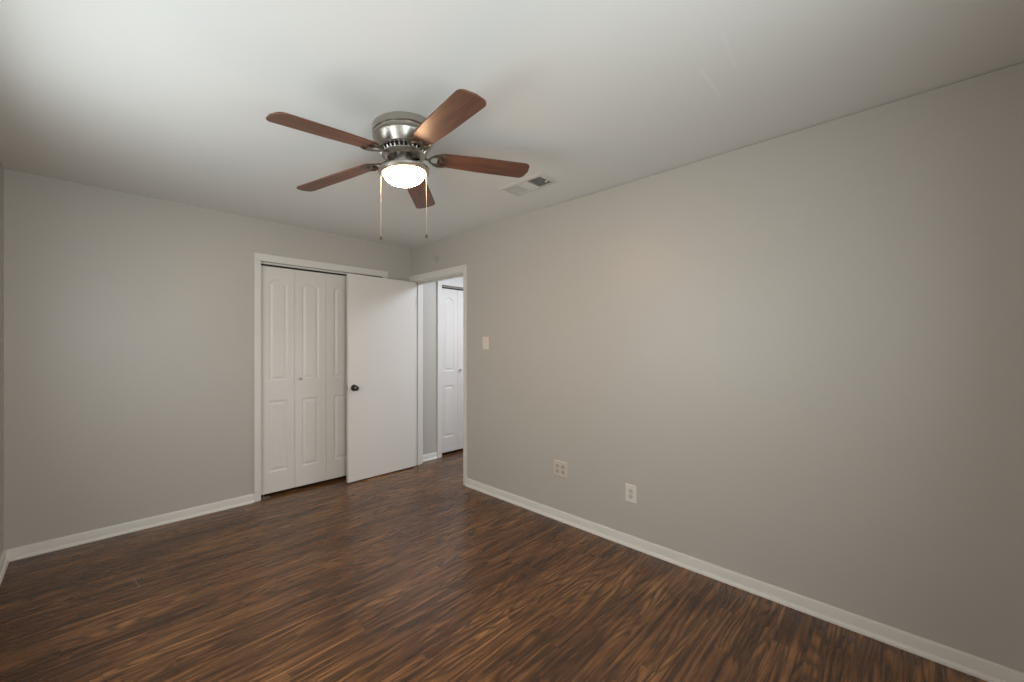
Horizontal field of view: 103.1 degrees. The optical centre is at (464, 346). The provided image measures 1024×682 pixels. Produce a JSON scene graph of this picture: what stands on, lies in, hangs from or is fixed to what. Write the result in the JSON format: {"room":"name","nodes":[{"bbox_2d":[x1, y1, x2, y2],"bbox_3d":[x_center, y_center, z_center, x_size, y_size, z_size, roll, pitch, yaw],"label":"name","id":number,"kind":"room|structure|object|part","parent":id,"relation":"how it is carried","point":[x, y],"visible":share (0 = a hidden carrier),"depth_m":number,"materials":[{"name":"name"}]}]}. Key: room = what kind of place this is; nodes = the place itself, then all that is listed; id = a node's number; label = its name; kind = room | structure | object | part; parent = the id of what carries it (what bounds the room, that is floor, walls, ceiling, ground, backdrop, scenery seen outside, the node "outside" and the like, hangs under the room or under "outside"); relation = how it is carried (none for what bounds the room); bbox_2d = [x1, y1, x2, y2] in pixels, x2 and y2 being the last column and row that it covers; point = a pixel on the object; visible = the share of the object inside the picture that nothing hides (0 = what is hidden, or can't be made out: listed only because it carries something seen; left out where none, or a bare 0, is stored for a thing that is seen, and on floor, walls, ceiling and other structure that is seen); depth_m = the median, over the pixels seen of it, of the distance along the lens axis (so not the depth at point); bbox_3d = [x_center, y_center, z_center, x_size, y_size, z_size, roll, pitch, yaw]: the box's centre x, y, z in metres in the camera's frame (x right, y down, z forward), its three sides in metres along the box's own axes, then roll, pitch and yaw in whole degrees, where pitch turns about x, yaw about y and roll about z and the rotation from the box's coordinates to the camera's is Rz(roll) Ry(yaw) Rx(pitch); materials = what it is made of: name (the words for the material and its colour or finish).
{"room":"empty bedroom","nodes":[
{"label":"empty bedroom","id":0,"kind":"room"},
{"bbox_2d":[0,162,3,556],"bbox_3d":[-1.458,0.117,0.903,0.120,2.440,4.265,0,0,-43],"label":"wall","id":1,"kind":"structure","parent":0,"point":[1,166],"depth_m":2.45,"materials":[{"name":"grey paint"}]},
{"bbox_2d":[0,550,8,584],"bbox_3d":[-1.445,1.301,0.996,0.026,0.072,4.145,0,0,-43],"label":"baseboard","id":2,"kind":"structure","parent":1,"relation":"attached to","point":[4,562],"depth_m":2.41,"materials":[{"name":"white paint"}]},
{"bbox_2d":[4,169,409,549],"bbox_3d":[-1.782,0.117,3.589,3.290,2.440,0.120,0,0,-43],"label":"wall","id":3,"kind":"structure","parent":0,"point":[129,318],"depth_m":2.90,"materials":[{"name":"grey paint"}]},
{"bbox_2d":[5,494,254,561],"bbox_3d":[-2.329,1.301,2.984,1.425,0.072,0.026,0,0,-43],"label":"baseboard","id":4,"kind":"structure","parent":3,"relation":"attached to","point":[34,549],"depth_m":2.87,"materials":[{"name":"white paint"}]},
{"bbox_2d":[261,265,325,498],"bbox_3d":[-1.574,0.304,3.744,0.601,2.064,0.064,0,0,-43],"label":"door","id":5,"kind":"structure","parent":3,"relation":"in","point":[293,302],"depth_m":3.73,"materials":[{"name":"white paint"}]},
{"bbox_2d":[254,252,387,501],"bbox_3d":[-1.364,0.267,3.964,1.324,2.141,0.136,0,0,-43],"label":"door frame","id":6,"kind":"structure","parent":3,"relation":"attached to","point":[258,257],"depth_m":3.49,"materials":[{"name":"white paint"}]},
{"bbox_2d":[261,262,380,277],"bbox_3d":[-1.363,-0.727,3.959,1.209,0.026,0.036,0,0,-43],"label":"door track","id":7,"kind":"object","parent":3,"relation":"attached to","point":[262,263],"visible":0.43,"depth_m":3.80,"materials":[{"name":"grey metal"}]},
{"bbox_2d":[326,274,346,479],"bbox_3d":[-1.130,0.289,4.154,0.601,2.035,0.064,0,0,-43],"label":"door","id":8,"kind":"structure","parent":7,"relation":"hanging from","point":[336,285],"depth_m":4.02,"materials":[{"name":"white paint"}]},
{"bbox_2d":[423,281,460,454],"bbox_3d":[0.894,0.117,4.220,1.498,2.440,2.825,0,0,-43],"label":"wall","id":9,"kind":"structure","parent":0,"point":[429,289],"depth_m":4.78,"materials":[{"name":"grey paint"}]},
{"bbox_2d":[423,452,437,461],"bbox_3d":[0.850,1.301,4.179,1.378,0.072,2.585,0,0,-43],"label":"baseboard","id":10,"kind":"structure","parent":9,"relation":"attached to","point":[431,456],"depth_m":4.75,"materials":[{"name":"white paint"}]},
{"bbox_2d":[437,277,462,457],"bbox_3d":[0.053,0.218,5.188,1.044,2.237,0.022,0,0,-43],"label":"door frame","id":11,"kind":"structure","parent":9,"relation":"attached to","point":[455,282],"depth_m":4.84,"materials":[{"name":"white paint"}]},
{"bbox_2d":[442,286,462,290],"bbox_3d":[0.013,-0.727,5.231,0.920,0.026,0.036,0,0,-43],"label":"door track","id":12,"kind":"object","parent":9,"relation":"attached to","point":[445,287],"depth_m":5.06,"materials":[{"name":"grey metal"}]},
{"bbox_3d":[0.235,0.299,5.437,0.310,2.016,0.033,0,0,-43],"label":"door","id":13,"kind":"structure","parent":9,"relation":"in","visible":0},
{"bbox_2d":[442,288,462,452],"bbox_3d":[-0.091,0.289,5.114,0.601,2.035,0.064,0,0,-43],"label":"door","id":14,"kind":"structure","parent":13,"relation":"attached to","point":[452,300],"depth_m":5.06,"materials":[{"name":"white paint"}]},
{"bbox_2d":[0,449,987,681],"bbox_3d":[-0.015,1.387,2.781,4.788,0.100,5.065,0,0,-43],"label":"floor","id":15,"kind":"structure","parent":0,"point":[416,573],"depth_m":2.09,"materials":[{"name":"brown wood"}]},
{"bbox_2d":[0,0,1023,248],"bbox_3d":[-0.015,-1.153,2.781,4.788,0.100,5.065,0,0,-43],"label":"ceiling","id":16,"kind":"structure","parent":0,"point":[168,100],"depth_m":1.71,"materials":[{"name":"paint"}]},
{"bbox_2d":[266,89,528,239],"bbox_3d":[-0.322,-0.820,2.013,1.266,0.566,1.280,0,0,-43],"label":"ceiling fan","id":17,"kind":"object","parent":16,"relation":"hanging from","point":[402,137],"visible":1,"depth_m":1.94,"materials":[{"name":"brown wood"}]},
{"bbox_3d":[-0.586,-0.912,1.726,0.132,0.007,0.496,10,14,39],"label":"blade","id":18,"kind":"part","parent":17,"relation":"part of","materials":[{"name":"brown wood"}]},
{"bbox_3d":[-0.703,-0.917,2.212,0.496,0.007,0.132,-7,9,23],"label":"blade","id":19,"kind":"part","parent":17,"relation":"part of","materials":[{"name":"brown wood"}]},
{"bbox_3d":[-0.308,-0.849,2.051,0.209,0.067,0.209,0,0,-43],"label":"lamp shade","id":20,"kind":"part","parent":17,"relation":"part of","materials":[{"name":"white glass"}]},
{"bbox_3d":[-0.279,-0.946,2.473,0.132,0.007,0.496,-12,-4,4],"label":"blade","id":21,"kind":"part","parent":17,"relation":"part of","materials":[{"name":"brown wood"}]},
{"bbox_3d":[-0.196,-0.728,2.050,0.003,0.314,0.003,0,0,-43],"label":"pull chain","id":22,"kind":"part","parent":17,"relation":"part of","materials":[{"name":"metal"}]},
{"bbox_3d":[-0.089,-0.936,1.687,0.132,0.007,0.496,7,0,-32],"label":"blade","id":23,"kind":"part","parent":17,"relation":"part of","materials":[{"name":"brown wood"}]},
{"bbox_3d":[0.101,-0.958,2.148,0.496,0.007,0.132,1,-9,-14],"label":"blade","id":24,"kind":"part","parent":17,"relation":"part of","materials":[{"name":"brown wood"}]},
{"bbox_2d":[499,172,558,195],"bbox_3d":[0.433,-1.093,2.766,0.200,0.020,0.355,0,0,-43],"label":"ceiling vent","id":25,"kind":"object","parent":16,"relation":"in","point":[539,180],"visible":1,"depth_m":2.74,"materials":[{"name":"white metal"}]},
{"bbox_2d":[410,62,1023,672],"bbox_3d":[0.870,0.117,3.054,0.120,2.440,4.265,0,0,-43],"label":"wall","id":26,"kind":"structure","parent":0,"point":[801,352],"depth_m":2.05,"materials":[{"name":"grey paint"}]},
{"bbox_2d":[409,264,466,484],"bbox_3d":[-0.246,0.276,4.262,0.152,2.122,0.967,0,0,-43],"label":"door frame","id":27,"kind":"structure","parent":26,"relation":"attached to","point":[458,271],"depth_m":4.44,"materials":[{"name":"white paint"}]},
{"bbox_2d":[346,273,415,482],"bbox_3d":[-0.849,0.309,4.213,0.830,2.031,0.163,0,0,-44],"label":"door","id":28,"kind":"structure","parent":27,"relation":"attached to","point":[381,312],"depth_m":4.17,"materials":[{"name":"white paint"}]},
{"bbox_3d":[-1.065,0.407,3.938,0.066,0.066,0.064,0,0,-44],"label":"knob","id":29,"kind":"part","parent":28,"relation":"part of","materials":[{"name":"brown metal"}]},
{"bbox_2d":[483,337,488,349],"bbox_3d":[0.184,-0.027,3.696,0.016,0.118,0.074,0,0,-43],"label":"light switch","id":30,"kind":"object","parent":26,"relation":"attached to","point":[485,339],"visible":1,"depth_m":3.69,"materials":[{"name":"plastic"}]},
{"bbox_2d":[554,460,566,477],"bbox_3d":[0.732,0.943,3.109,0.008,0.120,0.120,0,0,-43],"label":"wall outlet","id":31,"kind":"object","parent":26,"relation":"attached to","point":[560,468],"visible":1,"depth_m":3.11,"materials":[{"name":"beige plastic"}]},
{"bbox_2d":[625,483,636,503],"bbox_3d":[1.108,0.985,2.703,0.008,0.120,0.079,0,0,-43],"label":"wall outlet","id":32,"kind":"object","parent":26,"relation":"attached to","point":[630,490],"visible":1,"depth_m":2.70,"materials":[{"name":"white plastic"}]},
{"bbox_2d":[465,478,1023,681],"bbox_3d":[1.097,1.301,2.701,0.026,0.072,3.198,0,0,-43],"label":"baseboard","id":33,"kind":"structure","parent":26,"relation":"attached to","point":[986,670],"depth_m":2.06,"materials":[{"name":"white paint"}]}
]}

